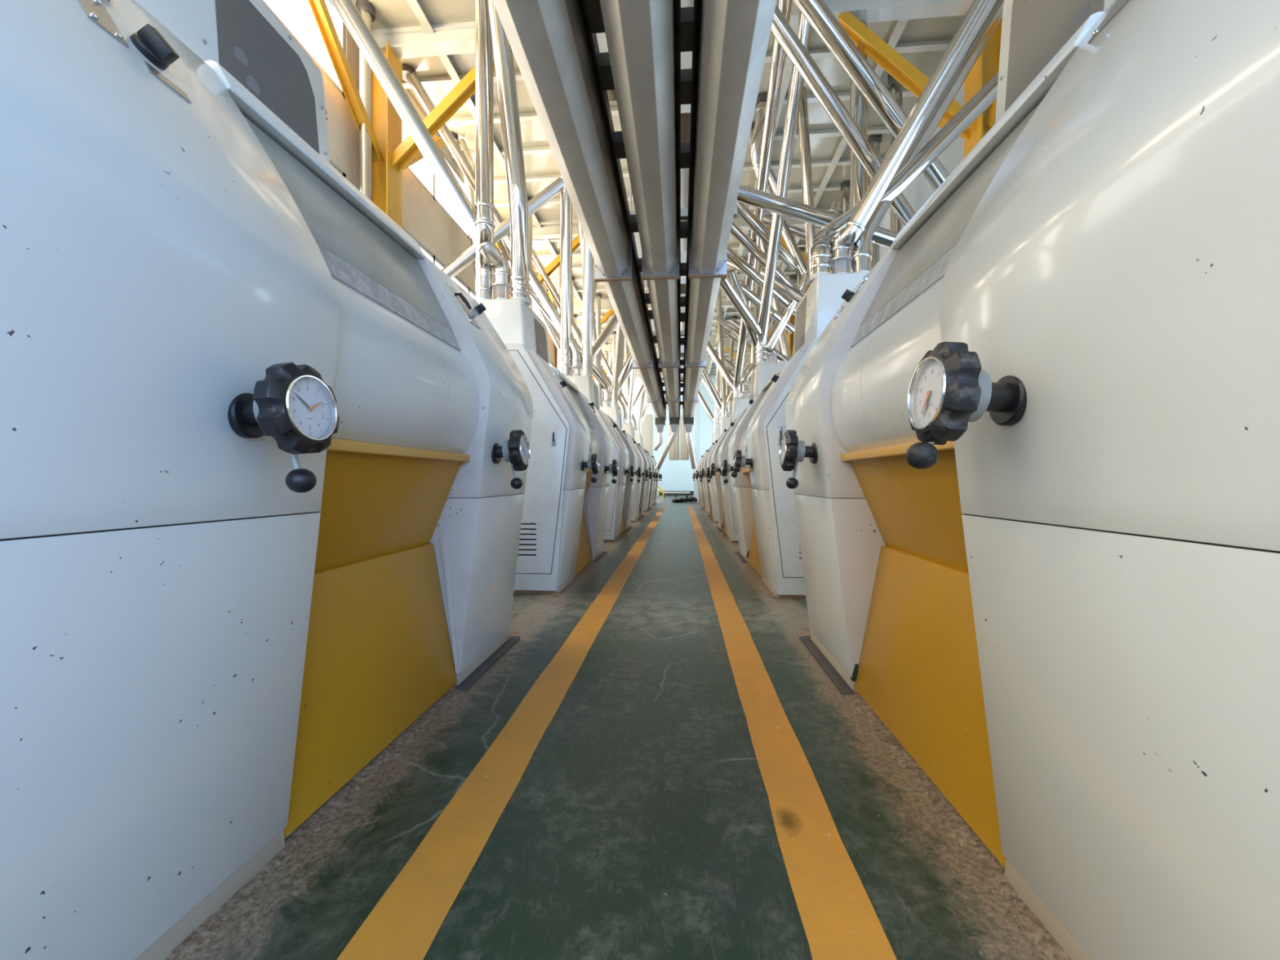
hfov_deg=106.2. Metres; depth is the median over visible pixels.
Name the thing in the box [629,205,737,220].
hanger
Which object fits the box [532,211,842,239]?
beam
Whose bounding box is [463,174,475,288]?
pipe
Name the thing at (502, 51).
pipe
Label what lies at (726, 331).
pipe
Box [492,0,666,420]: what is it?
overhead beam
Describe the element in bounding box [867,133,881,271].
pipe
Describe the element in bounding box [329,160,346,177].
window
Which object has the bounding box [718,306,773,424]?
pipe
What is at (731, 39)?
overhead beam
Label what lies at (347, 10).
pipe
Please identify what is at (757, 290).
pipe
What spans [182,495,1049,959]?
floor
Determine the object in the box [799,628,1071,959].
bran dust
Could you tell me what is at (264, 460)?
mill
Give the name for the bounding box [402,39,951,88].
beam
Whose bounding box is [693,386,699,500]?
end post
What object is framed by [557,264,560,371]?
pipe
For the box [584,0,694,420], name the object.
overhead beam
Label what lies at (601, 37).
spout
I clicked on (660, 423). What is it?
outlet
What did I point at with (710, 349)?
pipe
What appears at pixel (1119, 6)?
handle
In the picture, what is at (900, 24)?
beam
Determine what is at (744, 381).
pipe
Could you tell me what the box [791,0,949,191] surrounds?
pipe
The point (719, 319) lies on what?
pipe
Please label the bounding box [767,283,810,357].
steel column
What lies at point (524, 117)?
beam
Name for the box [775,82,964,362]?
wall
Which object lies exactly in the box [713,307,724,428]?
pipe
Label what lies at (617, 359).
pipe
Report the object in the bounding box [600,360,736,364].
trim
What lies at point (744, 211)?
pipe
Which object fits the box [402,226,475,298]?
window
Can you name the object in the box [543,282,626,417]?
pipe
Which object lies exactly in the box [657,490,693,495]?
baseboard
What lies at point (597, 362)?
pipe
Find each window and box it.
[261,0,346,99]
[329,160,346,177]
[402,122,475,239]
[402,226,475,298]
[532,301,544,324]
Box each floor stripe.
[336,505,666,959]
[687,506,897,959]
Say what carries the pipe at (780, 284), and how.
attached to the pipe at (895, 86)
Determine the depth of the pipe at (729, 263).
11.07 m
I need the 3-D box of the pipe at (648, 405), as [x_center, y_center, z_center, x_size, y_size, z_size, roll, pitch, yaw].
[0.346,-2.701,17.578,0.930,1.883,0.150,0,0,1]
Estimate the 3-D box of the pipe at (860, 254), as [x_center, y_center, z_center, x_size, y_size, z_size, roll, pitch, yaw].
[3.060,-3.712,4.796,2.504,3.704,0.168,0,0,-23]
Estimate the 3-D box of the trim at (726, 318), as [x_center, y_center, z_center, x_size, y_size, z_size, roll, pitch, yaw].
[1.414,-6.058,18.250,8.250,0.085,0.100,0,0,5]
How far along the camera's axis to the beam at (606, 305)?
16.34 m
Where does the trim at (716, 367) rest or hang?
attached to the wall at (423, 217)
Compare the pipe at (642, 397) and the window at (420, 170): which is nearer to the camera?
the window at (420, 170)
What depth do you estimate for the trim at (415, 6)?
7.15 m
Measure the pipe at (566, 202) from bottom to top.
4.396 m
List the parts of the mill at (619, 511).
frame, door, panel, panel, yellow panel, panel, panel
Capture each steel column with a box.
[307,0,495,228]
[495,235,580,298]
[546,292,614,368]
[591,349,629,382]
[724,346,771,359]
[766,226,842,273]
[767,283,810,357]
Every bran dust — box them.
[164,631,518,959]
[551,551,604,595]
[744,561,775,597]
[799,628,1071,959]
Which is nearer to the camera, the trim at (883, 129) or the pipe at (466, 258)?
the pipe at (466, 258)
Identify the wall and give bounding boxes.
[321,26,608,404]
[608,376,749,491]
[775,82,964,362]
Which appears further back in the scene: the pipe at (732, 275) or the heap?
the heap
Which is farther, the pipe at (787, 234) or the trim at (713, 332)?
the trim at (713, 332)
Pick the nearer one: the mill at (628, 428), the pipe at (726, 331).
the mill at (628, 428)
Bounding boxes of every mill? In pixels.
[0,0,533,959]
[475,282,618,594]
[563,365,641,541]
[600,399,652,522]
[621,417,657,511]
[634,429,662,506]
[693,424,719,506]
[695,411,730,512]
[699,391,749,522]
[706,352,788,542]
[721,255,869,598]
[778,0,1279,959]
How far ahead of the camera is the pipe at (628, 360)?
10.95 m
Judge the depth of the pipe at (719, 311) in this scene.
14.17 m
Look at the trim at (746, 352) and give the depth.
22.86 m
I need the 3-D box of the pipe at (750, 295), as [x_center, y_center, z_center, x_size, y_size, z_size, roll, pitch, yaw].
[2.139,-3.319,8.852,2.054,0.919,0.159,0,0,-32]
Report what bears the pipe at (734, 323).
attached to the pipe at (845, 185)
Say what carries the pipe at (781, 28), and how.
attached to the steel beam at (986, 66)
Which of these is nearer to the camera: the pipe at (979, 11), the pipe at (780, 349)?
the pipe at (979, 11)
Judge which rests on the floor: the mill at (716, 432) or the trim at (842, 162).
the mill at (716, 432)
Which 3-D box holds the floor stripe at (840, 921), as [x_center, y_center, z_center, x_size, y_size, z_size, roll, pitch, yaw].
[0.991,0.899,7.895,0.164,0.002,17.700,0,0,5]
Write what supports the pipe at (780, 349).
on the floor
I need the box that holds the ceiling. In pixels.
[352,0,965,375]
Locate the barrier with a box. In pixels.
[656,485,664,497]
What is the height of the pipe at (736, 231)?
1.005 m
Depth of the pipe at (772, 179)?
8.32 m
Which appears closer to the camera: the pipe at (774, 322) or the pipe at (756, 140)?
the pipe at (756, 140)
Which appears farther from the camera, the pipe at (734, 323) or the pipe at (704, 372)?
the pipe at (704, 372)
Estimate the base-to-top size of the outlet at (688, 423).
1.344 m
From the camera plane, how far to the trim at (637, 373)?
26.93 m
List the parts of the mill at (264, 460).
label plate, control knob, panel, label plate, panel, lever, ball knob, yellow panel, yellow panel, panel, panel, control knob, toe rail, lever, ball knob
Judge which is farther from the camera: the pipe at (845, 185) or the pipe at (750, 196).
the pipe at (845, 185)
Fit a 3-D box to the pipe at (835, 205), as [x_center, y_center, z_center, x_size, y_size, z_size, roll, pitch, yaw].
[2.926,-3.653,8.680,1.320,2.389,0.158,0,0,34]
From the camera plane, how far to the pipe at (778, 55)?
6.74 m
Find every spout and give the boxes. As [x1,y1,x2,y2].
[595,32,616,101]
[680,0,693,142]
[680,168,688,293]
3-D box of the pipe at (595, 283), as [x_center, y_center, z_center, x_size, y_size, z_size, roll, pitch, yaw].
[-1.311,-3.691,11.830,1.026,4.810,0.229,0,0,-8]
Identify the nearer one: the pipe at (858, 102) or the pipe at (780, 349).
the pipe at (858, 102)
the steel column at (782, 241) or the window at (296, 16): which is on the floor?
the steel column at (782, 241)
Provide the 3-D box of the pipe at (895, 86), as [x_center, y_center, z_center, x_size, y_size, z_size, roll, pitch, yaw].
[3.845,-2.598,7.202,0.230,6.996,0.230,0,0,5]
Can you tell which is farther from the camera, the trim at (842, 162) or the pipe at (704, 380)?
the pipe at (704, 380)
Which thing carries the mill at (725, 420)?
on the floor
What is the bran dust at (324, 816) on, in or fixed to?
on the floor
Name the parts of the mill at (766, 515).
ball knob, toe rail, panel, panel, yellow panel, yellow panel, panel, control knob, panel, latch plate, door, frame, tie rod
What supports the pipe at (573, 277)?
on the floor
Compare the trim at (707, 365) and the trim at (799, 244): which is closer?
the trim at (799, 244)
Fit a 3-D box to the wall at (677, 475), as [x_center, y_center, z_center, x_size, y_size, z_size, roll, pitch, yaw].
[2.275,-2.600,28.459,8.250,7.000,0.300,0,0,5]
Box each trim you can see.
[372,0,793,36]
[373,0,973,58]
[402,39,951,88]
[406,0,610,355]
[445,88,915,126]
[450,125,890,159]
[493,155,885,183]
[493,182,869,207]
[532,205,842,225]
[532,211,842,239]
[532,226,821,242]
[532,257,782,271]
[536,242,806,257]
[542,269,795,282]
[546,280,811,293]
[553,292,762,302]
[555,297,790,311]
[577,308,783,317]
[577,317,741,324]
[579,324,726,331]
[600,340,751,351]
[600,355,746,360]
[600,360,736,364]
[601,364,735,368]
[604,351,747,356]
[604,367,728,371]
[605,337,730,342]
[609,330,731,336]
[630,371,716,374]
[635,373,734,377]
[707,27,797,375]
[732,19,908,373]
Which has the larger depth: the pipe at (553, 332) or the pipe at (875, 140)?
the pipe at (553, 332)
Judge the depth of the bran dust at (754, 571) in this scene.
4.38 m
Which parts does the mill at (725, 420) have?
panel, panel, panel, frame, panel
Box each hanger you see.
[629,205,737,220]
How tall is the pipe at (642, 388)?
1.884 m
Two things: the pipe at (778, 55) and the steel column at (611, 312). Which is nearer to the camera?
the pipe at (778, 55)
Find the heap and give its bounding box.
[671,496,697,502]
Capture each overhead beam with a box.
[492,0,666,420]
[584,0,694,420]
[682,0,777,420]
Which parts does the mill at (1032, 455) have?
ball knob, lever, toe rail, panel, panel, control knob, label plate, yellow panel, ball knob, yellow panel, panel, panel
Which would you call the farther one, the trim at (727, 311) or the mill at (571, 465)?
the trim at (727, 311)
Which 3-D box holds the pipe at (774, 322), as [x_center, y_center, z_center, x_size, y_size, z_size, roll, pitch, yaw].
[4.992,-2.598,17.944,0.230,6.996,0.230,0,0,5]
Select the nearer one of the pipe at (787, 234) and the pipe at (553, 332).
the pipe at (787, 234)
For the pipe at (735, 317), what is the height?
4.236 m
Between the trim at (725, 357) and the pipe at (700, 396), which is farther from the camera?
the trim at (725, 357)
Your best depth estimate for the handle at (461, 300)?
2.25 m
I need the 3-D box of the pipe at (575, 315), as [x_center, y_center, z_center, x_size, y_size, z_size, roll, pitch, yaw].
[-2.235,-3.692,17.498,0.229,4.808,0.903,0,0,-37]
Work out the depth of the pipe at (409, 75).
7.31 m
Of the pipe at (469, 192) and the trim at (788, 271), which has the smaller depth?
the pipe at (469, 192)
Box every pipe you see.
[330,0,511,284]
[355,0,375,201]
[402,63,582,366]
[441,177,564,278]
[450,131,611,399]
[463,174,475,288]
[475,0,494,299]
[487,0,530,298]
[527,196,532,310]
[530,297,574,371]
[532,247,610,393]
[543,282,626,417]
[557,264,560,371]
[560,175,572,374]
[571,276,574,375]
[573,314,577,342]
[574,261,597,374]
[577,217,603,405]
[578,311,636,429]
[581,234,594,373]
[591,283,644,374]
[595,293,601,364]
[603,346,612,406]
[604,351,608,404]
[610,322,622,404]
[611,331,616,372]
[617,333,624,410]
[617,351,632,392]
[617,361,632,395]
[624,337,630,402]
[626,280,644,422]
[631,382,644,413]
[636,319,651,432]
[641,402,650,422]
[697,391,713,423]
[701,373,721,413]
[702,367,727,416]
[706,341,733,391]
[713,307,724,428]
[715,285,727,416]
[715,315,777,359]
[715,324,772,361]
[715,349,749,384]
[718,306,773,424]
[720,275,761,336]
[724,366,748,396]
[725,315,737,416]
[726,244,795,315]
[726,257,791,299]
[726,268,758,351]
[726,270,794,333]
[726,275,796,411]
[728,317,790,360]
[729,220,803,293]
[731,328,751,355]
[733,0,792,397]
[735,201,799,270]
[736,183,898,248]
[741,279,810,391]
[741,353,745,397]
[748,121,777,193]
[748,244,763,397]
[749,92,773,194]
[749,208,850,257]
[755,10,811,361]
[758,268,804,302]
[760,239,791,358]
[766,200,840,348]
[770,4,915,226]
[770,212,808,274]
[771,320,775,360]
[777,305,782,361]
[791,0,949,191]
[796,246,804,286]
[797,86,816,279]
[809,71,998,275]
[830,0,996,258]
[840,180,850,272]
[850,0,1004,272]
[850,20,866,252]
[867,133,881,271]
[888,73,902,232]
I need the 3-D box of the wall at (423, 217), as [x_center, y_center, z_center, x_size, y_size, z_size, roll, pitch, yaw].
[-3.325,-2.600,12.925,0.300,7.000,32.200,0,0,5]
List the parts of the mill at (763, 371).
panel, panel, yellow panel, panel, door, frame, panel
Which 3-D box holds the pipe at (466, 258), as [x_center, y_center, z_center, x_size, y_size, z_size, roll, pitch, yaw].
[-2.359,-3.367,7.006,2.538,2.203,0.165,0,0,-5]
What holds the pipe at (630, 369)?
attached to the mill at (638, 500)
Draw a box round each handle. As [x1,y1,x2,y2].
[445,282,480,328]
[584,399,596,417]
[1087,0,1129,44]
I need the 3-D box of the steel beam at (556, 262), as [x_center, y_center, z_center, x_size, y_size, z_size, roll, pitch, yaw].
[-2.267,-2.464,11.431,1.981,6.727,3.384,0,0,5]
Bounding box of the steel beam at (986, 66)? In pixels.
[837,12,1002,158]
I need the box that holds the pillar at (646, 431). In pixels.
[640,414,653,456]
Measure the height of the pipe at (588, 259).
4.396 m
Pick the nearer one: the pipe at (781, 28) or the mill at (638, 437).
the pipe at (781, 28)
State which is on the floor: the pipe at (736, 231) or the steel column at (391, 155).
the steel column at (391, 155)
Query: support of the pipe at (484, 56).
attached to the mill at (571, 465)
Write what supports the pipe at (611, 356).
attached to the ceiling
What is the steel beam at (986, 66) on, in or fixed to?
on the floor
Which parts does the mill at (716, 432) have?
panel, panel, panel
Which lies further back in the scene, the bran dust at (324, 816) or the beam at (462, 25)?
the beam at (462, 25)
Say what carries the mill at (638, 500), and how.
on the floor
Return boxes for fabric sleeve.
[669,425,679,460]
[680,414,688,460]
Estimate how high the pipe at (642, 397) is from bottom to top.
4.396 m
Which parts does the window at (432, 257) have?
pane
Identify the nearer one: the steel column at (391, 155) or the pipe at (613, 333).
the steel column at (391, 155)
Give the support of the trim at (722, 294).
attached to the wall at (423, 217)
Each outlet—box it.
[652,417,665,451]
[655,417,679,470]
[683,417,697,469]
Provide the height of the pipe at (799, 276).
6.996 m
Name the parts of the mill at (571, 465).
tie rod, door, frame, latch plate, panel, control knob, panel, yellow panel, yellow panel, label plate, ball knob, panel, panel, toe rail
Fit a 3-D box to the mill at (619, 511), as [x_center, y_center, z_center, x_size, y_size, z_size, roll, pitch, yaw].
[-0.881,-0.462,8.140,1.720,2.723,2.236,0,0,5]
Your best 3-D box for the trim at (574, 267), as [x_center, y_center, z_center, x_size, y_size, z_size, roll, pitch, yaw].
[1.007,-6.058,13.425,8.250,0.085,0.100,0,0,5]
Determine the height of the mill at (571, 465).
2.723 m
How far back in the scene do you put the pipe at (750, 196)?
5.59 m
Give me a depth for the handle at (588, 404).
5.47 m
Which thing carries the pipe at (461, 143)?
attached to the ceiling
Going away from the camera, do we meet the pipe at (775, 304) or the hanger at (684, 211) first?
the hanger at (684, 211)
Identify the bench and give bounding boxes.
[661,491,689,497]
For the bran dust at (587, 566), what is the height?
0.015 m
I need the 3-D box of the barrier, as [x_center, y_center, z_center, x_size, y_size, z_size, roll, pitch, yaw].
[0.751,0.573,24.323,0.941,0.654,0.400,0,0,5]
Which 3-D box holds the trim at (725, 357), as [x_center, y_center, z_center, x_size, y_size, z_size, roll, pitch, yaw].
[1.888,-6.058,23.879,8.250,0.085,0.100,0,0,5]
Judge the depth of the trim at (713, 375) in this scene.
27.76 m
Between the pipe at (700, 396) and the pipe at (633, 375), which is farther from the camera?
the pipe at (700, 396)
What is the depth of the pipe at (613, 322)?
8.14 m
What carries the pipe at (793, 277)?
attached to the mill at (725, 420)
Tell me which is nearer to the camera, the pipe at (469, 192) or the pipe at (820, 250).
the pipe at (820, 250)
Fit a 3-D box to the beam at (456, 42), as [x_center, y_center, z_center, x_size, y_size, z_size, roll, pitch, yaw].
[0.397,-5.940,6.189,8.250,0.320,0.180,0,0,5]
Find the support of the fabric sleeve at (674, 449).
hanging from the ceiling
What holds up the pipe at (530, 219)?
on the floor
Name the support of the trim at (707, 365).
attached to the wall at (423, 217)
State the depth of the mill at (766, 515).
3.96 m
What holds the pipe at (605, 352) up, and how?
on the floor
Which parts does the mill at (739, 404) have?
panel, panel, panel, frame, panel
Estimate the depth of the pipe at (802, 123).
7.45 m
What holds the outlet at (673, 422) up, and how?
attached to the overhead beam at (646, 39)
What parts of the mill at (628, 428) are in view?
panel, frame, panel, panel, panel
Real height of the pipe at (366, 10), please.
6.996 m
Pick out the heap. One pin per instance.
(691, 499)
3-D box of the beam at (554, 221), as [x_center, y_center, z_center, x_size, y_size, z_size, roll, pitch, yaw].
[0.803,-6.058,11.012,8.250,0.085,0.100,0,0,5]
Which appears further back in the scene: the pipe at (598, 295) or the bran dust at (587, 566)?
the pipe at (598, 295)
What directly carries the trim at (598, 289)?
attached to the wall at (423, 217)
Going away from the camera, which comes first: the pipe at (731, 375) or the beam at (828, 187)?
the beam at (828, 187)
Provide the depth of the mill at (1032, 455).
0.77 m
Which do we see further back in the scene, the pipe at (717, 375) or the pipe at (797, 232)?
the pipe at (717, 375)
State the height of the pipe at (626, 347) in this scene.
4.396 m
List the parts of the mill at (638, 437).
panel, frame, panel, panel, panel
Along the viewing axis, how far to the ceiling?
7.93 m
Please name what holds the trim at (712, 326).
attached to the wall at (423, 217)
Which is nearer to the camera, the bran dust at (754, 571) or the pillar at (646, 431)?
the bran dust at (754, 571)
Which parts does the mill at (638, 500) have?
panel, door, frame, panel, panel, panel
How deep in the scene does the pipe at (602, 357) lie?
17.20 m
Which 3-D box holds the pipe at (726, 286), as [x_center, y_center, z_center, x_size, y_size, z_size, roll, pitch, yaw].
[1.520,-2.532,7.112,0.155,0.647,1.306,0,0,39]
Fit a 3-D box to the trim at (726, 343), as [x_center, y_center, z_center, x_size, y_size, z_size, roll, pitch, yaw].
[1.657,-5.940,21.136,8.250,0.320,0.180,0,0,5]
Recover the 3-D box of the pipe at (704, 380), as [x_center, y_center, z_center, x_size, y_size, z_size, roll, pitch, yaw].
[2.084,-2.705,14.533,1.148,1.890,0.148,0,0,35]
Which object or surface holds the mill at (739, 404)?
on the floor
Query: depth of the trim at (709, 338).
20.52 m
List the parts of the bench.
seat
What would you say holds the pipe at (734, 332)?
attached to the mill at (739, 404)
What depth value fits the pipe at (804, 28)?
6.33 m
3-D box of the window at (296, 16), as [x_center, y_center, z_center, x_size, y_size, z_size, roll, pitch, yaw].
[-3.974,-5.375,4.048,0.080,1.050,4.200,0,0,5]
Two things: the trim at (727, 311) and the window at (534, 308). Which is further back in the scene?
the trim at (727, 311)
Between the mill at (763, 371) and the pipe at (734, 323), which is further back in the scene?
the pipe at (734, 323)
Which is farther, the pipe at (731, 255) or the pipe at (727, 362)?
the pipe at (727, 362)
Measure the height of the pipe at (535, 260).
4.271 m
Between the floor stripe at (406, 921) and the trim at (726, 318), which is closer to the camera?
the floor stripe at (406, 921)

